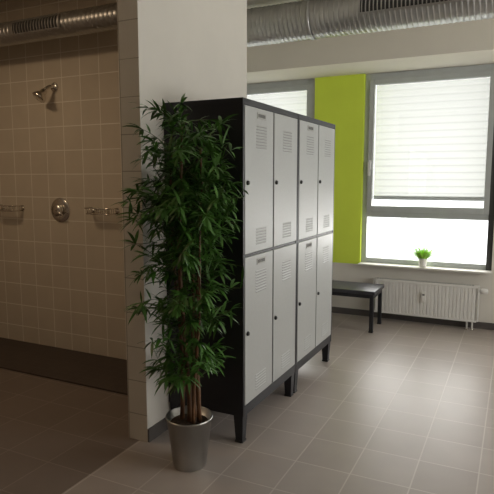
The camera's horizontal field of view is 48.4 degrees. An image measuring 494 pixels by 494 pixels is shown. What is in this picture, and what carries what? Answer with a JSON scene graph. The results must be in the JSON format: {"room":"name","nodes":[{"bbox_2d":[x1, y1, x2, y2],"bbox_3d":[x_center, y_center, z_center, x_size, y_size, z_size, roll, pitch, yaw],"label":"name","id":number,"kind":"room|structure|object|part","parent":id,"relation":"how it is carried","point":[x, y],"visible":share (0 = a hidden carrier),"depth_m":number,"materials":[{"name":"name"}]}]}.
{"room":"changing room","nodes":[
{"label":"changing room","id":0,"kind":"room"},
{"bbox_2d":[0,0,246,359],"bbox_3d":[-1.552,-0.602,4.812,3.350,3.050,0.210,3,8,26],"label":"wall","id":1,"kind":"structure","parent":0,"point":[62,285],"depth_m":4.72,"materials":[{"name":"tile"}]},
{"bbox_2d":[0,204,24,211],"bbox_3d":[-2.158,-0.351,4.960,0.296,0.056,0.117,3,8,26],"label":"basket","id":2,"kind":"object","parent":1,"relation":"attached to","point":[1,205],"visible":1,"depth_m":4.91,"materials":[{"name":"silver metal"}]},
{"bbox_2d":[32,82,57,102],"bbox_3d":[-1.691,-1.290,4.584,0.115,0.180,0.200,6,9,39],"label":"shower","id":3,"kind":"object","parent":1,"relation":"attached to","point":[40,96],"visible":1,"depth_m":4.55,"materials":[{"name":"silver metal"}]},
{"bbox_3d":[-1.653,-1.326,4.599,0.037,0.067,0.110,6,9,42],"label":"arm","id":4,"kind":"part","parent":3,"relation":"part of","materials":[{"name":"silver metal"}]},
{"bbox_2d":[51,198,69,222],"bbox_3d":[-1.628,-0.314,4.725,0.216,0.216,0.078,3,8,26],"label":"shower valve","id":5,"kind":"object","parent":1,"relation":"attached to","point":[60,208],"visible":1,"depth_m":4.72,"materials":[{"name":"silver metal"}]},
{"bbox_3d":[-1.627,-0.315,4.728,0.104,0.104,0.048,3,8,26],"label":"knob","id":6,"kind":"part","parent":5,"relation":"part of","materials":[{"name":"silver metal"}]},
{"bbox_2d":[84,207,118,214],"bbox_3d":[-1.196,-0.293,4.494,0.296,0.056,0.117,3,8,26],"label":"basket","id":7,"kind":"object","parent":1,"relation":"attached to","point":[87,208],"visible":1,"depth_m":4.47,"materials":[{"name":"silver metal"}]},
{"bbox_2d":[0,0,302,8],"bbox_3d":[-0.258,-1.896,2.445,7.800,0.100,7.950,3,8,26],"label":"ceiling","id":8,"kind":"structure","parent":0,"point":[250,3],"depth_m":4.81,"materials":[{"name":"paint"}]},
{"bbox_2d":[0,3,117,46],"bbox_3d":[-1.779,-1.847,4.346,3.195,0.465,0.196,3,8,26],"label":"ventilation duct","id":9,"kind":"object","parent":8,"relation":"hanging from","point":[102,18],"visible":0.69,"depth_m":4.11,"materials":[{"name":"silver metal"}]},
{"bbox_2d":[10,13,60,34],"bbox_3d":[-1.615,-1.694,4.192,0.500,0.105,0.031,3,8,26],"label":"vent grille","id":10,"kind":"object","parent":9,"relation":"attached to","point":[48,24],"depth_m":4.18,"materials":[{"name":"silver metal"}]},
{"bbox_2d":[247,18,493,83],"bbox_3d":[1.231,-2.012,5.499,7.600,0.420,0.610,3,8,26],"label":"ceiling beam","id":11,"kind":"structure","parent":8,"relation":"attached to","point":[467,42],"depth_m":5.29,"materials":[{"name":"paint"}]},
{"bbox_2d":[247,0,493,46],"bbox_3d":[0.753,-1.919,4.525,7.580,0.365,0.336,3,8,26],"label":"ventilation duct","id":12,"kind":"object","parent":8,"relation":"hanging from","point":[304,20],"visible":0.38,"depth_m":4.38,"materials":[{"name":"silver metal"}]},
{"bbox_2d":[357,0,463,14],"bbox_3d":[1.219,-1.873,4.137,0.780,0.155,0.043,3,8,26],"label":"vent grille","id":13,"kind":"object","parent":12,"relation":"attached to","point":[364,7],"depth_m":4.17,"materials":[{"name":"silver metal"}]},
{"bbox_2d":[117,0,233,441],"bbox_3d":[-0.344,-0.455,3.619,0.147,3.050,1.310,3,8,26],"label":"wall","id":14,"kind":"structure","parent":0,"point":[168,50],"depth_m":3.16,"materials":[{"name":"paint"}]},
{"bbox_2d":[0,313,493,493],"bbox_3d":[-0.236,1.218,2.875,7.600,0.112,7.850,3,8,26],"label":"floor","id":15,"kind":"structure","parent":0,"point":[400,407],"depth_m":3.40,"materials":[{"name":"tile"}]},
{"bbox_2d":[111,94,248,471],"bbox_3d":[-0.371,0.209,2.822,0.696,1.927,0.672,3,8,26],"label":"bamboo","id":16,"kind":"object","parent":15,"relation":"on","point":[189,426],"visible":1,"depth_m":2.76,"materials":[{"name":"plant"}]},
{"bbox_2d":[165,406,212,471],"bbox_3d":[-0.306,1.028,2.936,0.254,0.275,0.254,3,8,26],"label":"pot","id":17,"kind":"object","parent":16,"relation":"attached to","point":[189,434],"depth_m":2.86,"materials":[{"name":"metal"}]},
{"bbox_2d":[164,97,297,443],"bbox_3d":[-0.061,0.112,3.522,0.525,1.950,0.829,3,8,26],"label":"locker","id":18,"kind":"object","parent":15,"relation":"on","point":[262,341],"visible":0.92,"depth_m":3.20,"materials":[{"name":"grey metal"}]},
{"bbox_3d":[-0.432,1.021,3.391,0.060,0.153,0.060,3,8,26],"label":"leg","id":19,"kind":"part","parent":18,"relation":"part of","materials":[{"name":"black metal"}]},
{"bbox_3d":[-0.037,1.045,3.200,0.060,0.153,0.060,3,8,26],"label":"leg","id":20,"kind":"part","parent":18,"relation":"part of","materials":[{"name":"black metal"}]},
{"bbox_3d":[0.065,-0.381,3.173,0.022,0.812,0.386,3,8,26],"label":"door","id":21,"kind":"part","parent":18,"relation":"part of","materials":[{"name":"white metal"}]},
{"bbox_3d":[0.065,0.464,3.278,0.022,0.855,0.386,3,8,26],"label":"door","id":22,"kind":"part","parent":18,"relation":"part of","materials":[{"name":"grey metal"}]},
{"bbox_3d":[0.085,-0.745,3.141,0.004,0.034,0.120,3,8,26],"label":"name plate","id":23,"kind":"part","parent":18,"relation":"part of","materials":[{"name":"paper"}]},
{"bbox_3d":[0.085,0.079,3.243,0.004,0.034,0.120,3,8,26],"label":"name plate","id":24,"kind":"part","parent":18,"relation":"part of","materials":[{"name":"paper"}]},
{"bbox_3d":[0.241,0.419,3.636,0.022,0.855,0.386,3,8,26],"label":"door","id":25,"kind":"part","parent":18,"relation":"part of","materials":[{"name":"grey metal"}]},
{"bbox_3d":[0.241,-0.426,3.531,0.022,0.812,0.386,3,8,26],"label":"door","id":26,"kind":"part","parent":18,"relation":"part of","materials":[{"name":"white metal"}]},
{"bbox_3d":[0.296,0.961,3.876,0.060,0.153,0.060,3,8,26],"label":"leg","id":27,"kind":"part","parent":18,"relation":"part of","materials":[{"name":"black metal"}]},
{"bbox_2d":[293,114,334,392],"bbox_3d":[0.305,0.020,4.264,0.525,1.950,0.829,3,8,26],"label":"locker","id":28,"kind":"object","parent":15,"relation":"on","point":[316,138],"visible":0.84,"depth_m":4.09,"materials":[{"name":"grey metal"}]},
{"bbox_3d":[0.329,0.953,3.942,0.060,0.153,0.060,3,8,26],"label":"leg","id":29,"kind":"part","parent":28,"relation":"part of","materials":[{"name":"black metal"}]},
{"bbox_3d":[0.431,0.372,4.021,0.022,0.855,0.386,3,8,26],"label":"door","id":30,"kind":"part","parent":28,"relation":"part of","materials":[{"name":"grey metal"}]},
{"bbox_3d":[0.431,-0.473,3.916,0.022,0.812,0.386,3,8,26],"label":"door","id":31,"kind":"part","parent":28,"relation":"part of","materials":[{"name":"white metal"}]},
{"bbox_3d":[0.451,-0.837,3.884,0.004,0.034,0.120,3,8,26],"label":"name plate","id":32,"kind":"part","parent":28,"relation":"part of","materials":[{"name":"metal"}]},
{"bbox_3d":[0.607,0.328,4.379,0.022,0.855,0.386,3,8,26],"label":"door","id":33,"kind":"part","parent":28,"relation":"part of","materials":[{"name":"white metal"}]},
{"bbox_3d":[0.662,0.869,4.619,0.060,0.153,0.060,3,8,26],"label":"leg","id":34,"kind":"part","parent":28,"relation":"part of","materials":[{"name":"black metal"}]},
{"bbox_3d":[0.607,-0.517,4.274,0.022,0.812,0.386,3,8,26],"label":"door","id":35,"kind":"part","parent":28,"relation":"part of","materials":[{"name":"white metal"}]},
{"bbox_2d":[332,280,383,332],"bbox_3d":[0.538,0.576,5.997,1.800,0.420,0.440,3,8,26],"label":"bench","id":36,"kind":"object","parent":15,"relation":"on","point":[339,288],"visible":0.43,"depth_m":5.56,"materials":[{"name":"black plastic"}]},
{"bbox_3d":[0.538,0.422,5.978,1.770,0.040,0.400,3,8,26],"label":"frame","id":37,"kind":"part","parent":36,"relation":"part of","materials":[{"name":"black metal"}]},
{"bbox_3d":[0.538,0.385,5.974,1.800,0.035,0.440,3,8,26],"label":"seat","id":38,"kind":"part","parent":36,"relation":"part of","materials":[{"name":"black leather"}]},
{"bbox_3d":[1.234,0.655,5.457,0.036,0.373,0.036,3,8,26],"label":"leg","id":39,"kind":"part","parent":36,"relation":"part of","materials":[{"name":"black metal"}]},
{"bbox_3d":[1.397,0.614,5.787,0.036,0.373,0.036,3,8,26],"label":"leg","id":40,"kind":"part","parent":36,"relation":"part of","materials":[{"name":"black metal"}]},
{"bbox_2d":[248,63,493,322],"bbox_3d":[1.471,-0.753,6.035,7.700,3.050,0.280,3,8,26],"label":"wall","id":41,"kind":"structure","parent":0,"point":[339,100],"depth_m":6.03,"materials":[{"name":"paint"}]},
{"bbox_2d":[247,78,314,117],"bbox_3d":[0.153,-0.893,6.513,1.340,2.050,0.205,3,8,26],"label":"window","id":42,"kind":"structure","parent":41,"relation":"in","point":[302,102],"depth_m":6.33,"materials":[{"name":"grey metal"}]},
{"bbox_2d":[247,91,306,115],"bbox_3d":[0.193,-1.218,6.553,1.124,1.175,0.005,3,8,26],"label":"blind","id":43,"kind":"object","parent":42,"relation":"attached to","point":[294,101],"depth_m":6.36,"materials":[{"name":"white fabric"}]},
{"bbox_3d":[0.161,-0.903,6.590,1.285,2.050,0.060,3,8,26],"label":"frame","id":44,"kind":"part","parent":42,"relation":"part of","materials":[{"name":"grey metal"}]},
{"bbox_3d":[0.758,-0.865,6.289,0.055,2.050,0.080,3,8,26],"label":"post","id":45,"kind":"part","parent":42,"relation":"part of","materials":[{"name":"grey metal"}]},
{"bbox_2d":[332,306,493,329],"bbox_3d":[1.362,0.739,6.110,7.600,0.070,0.012,3,8,26],"label":"baseboard","id":46,"kind":"structure","parent":41,"relation":"attached to","point":[479,325],"depth_m":5.89,"materials":[{"name":"tile"}]},
{"bbox_2d":[358,64,493,274],"bbox_3d":[1.853,-0.791,5.688,1.335,2.050,0.205,3,8,26],"label":"window","id":47,"kind":"structure","parent":41,"relation":"in","point":[434,140],"depth_m":5.71,"materials":[{"name":"grey metal"}]},
{"bbox_3d":[1.323,-0.853,5.942,0.029,0.170,0.048,3,8,26],"label":"handle","id":48,"kind":"part","parent":47,"relation":"part of","materials":[{"name":"silver metal"}]},
{"bbox_2d":[411,246,434,266],"bbox_3d":[1.838,0.095,5.750,0.330,0.232,0.222,3,8,26],"label":"potted grass","id":49,"kind":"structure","parent":47,"relation":"on","point":[423,255],"depth_m":5.72,"materials":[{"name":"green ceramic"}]},
{"bbox_2d":[418,258,427,266],"bbox_3d":[1.841,0.163,5.762,0.098,0.094,0.098,3,8,26],"label":"pot","id":50,"kind":"object","parent":49,"relation":"attached to","point":[422,261],"depth_m":5.73,"materials":[{"name":"white ceramic"}]},
{"bbox_3d":[1.840,0.218,5.786,1.335,0.022,0.145,3,8,26],"label":"sill","id":51,"kind":"part","parent":47,"relation":"part of","materials":[{"name":"stone"}]},
{"bbox_3d":[1.894,-0.513,5.806,1.119,0.040,0.020,3,8,26],"label":"blind rail","id":52,"kind":"part","parent":47,"relation":"part of","materials":[{"name":"grey metal"}]},
{"bbox_3d":[1.877,-1.052,5.703,1.235,1.405,0.060,3,8,26],"label":"sash","id":53,"kind":"part","parent":47,"relation":"part of","materials":[{"name":"grey metal"}]},
{"bbox_2d":[373,77,489,196],"bbox_3d":[1.893,-1.116,5.728,1.119,1.175,0.005,3,8,26],"label":"blind","id":54,"kind":"object","parent":47,"relation":"attached to","point":[430,137],"depth_m":5.71,"materials":[{"name":"white fabric"}]},
{"bbox_3d":[2.456,-0.763,5.465,0.055,2.050,0.080,3,8,26],"label":"post","id":55,"kind":"part","parent":47,"relation":"part of","materials":[{"name":"black metal"}]},
{"bbox_2d":[373,277,487,329],"bbox_3d":[1.893,0.588,5.753,1.140,0.456,0.148,3,8,26],"label":"radiator","id":56,"kind":"object","parent":41,"relation":"attached to","point":[438,300],"visible":0.99,"depth_m":5.69,"materials":[{"name":"white metal"}]},
{"bbox_2d":[374,277,479,286],"bbox_3d":[1.854,0.364,5.734,1.050,0.007,0.077,3,8,26],"label":"grille","id":57,"kind":"object","parent":56,"relation":"attached to","point":[384,280],"depth_m":5.73,"materials":[{"name":"white metal"}]}
]}

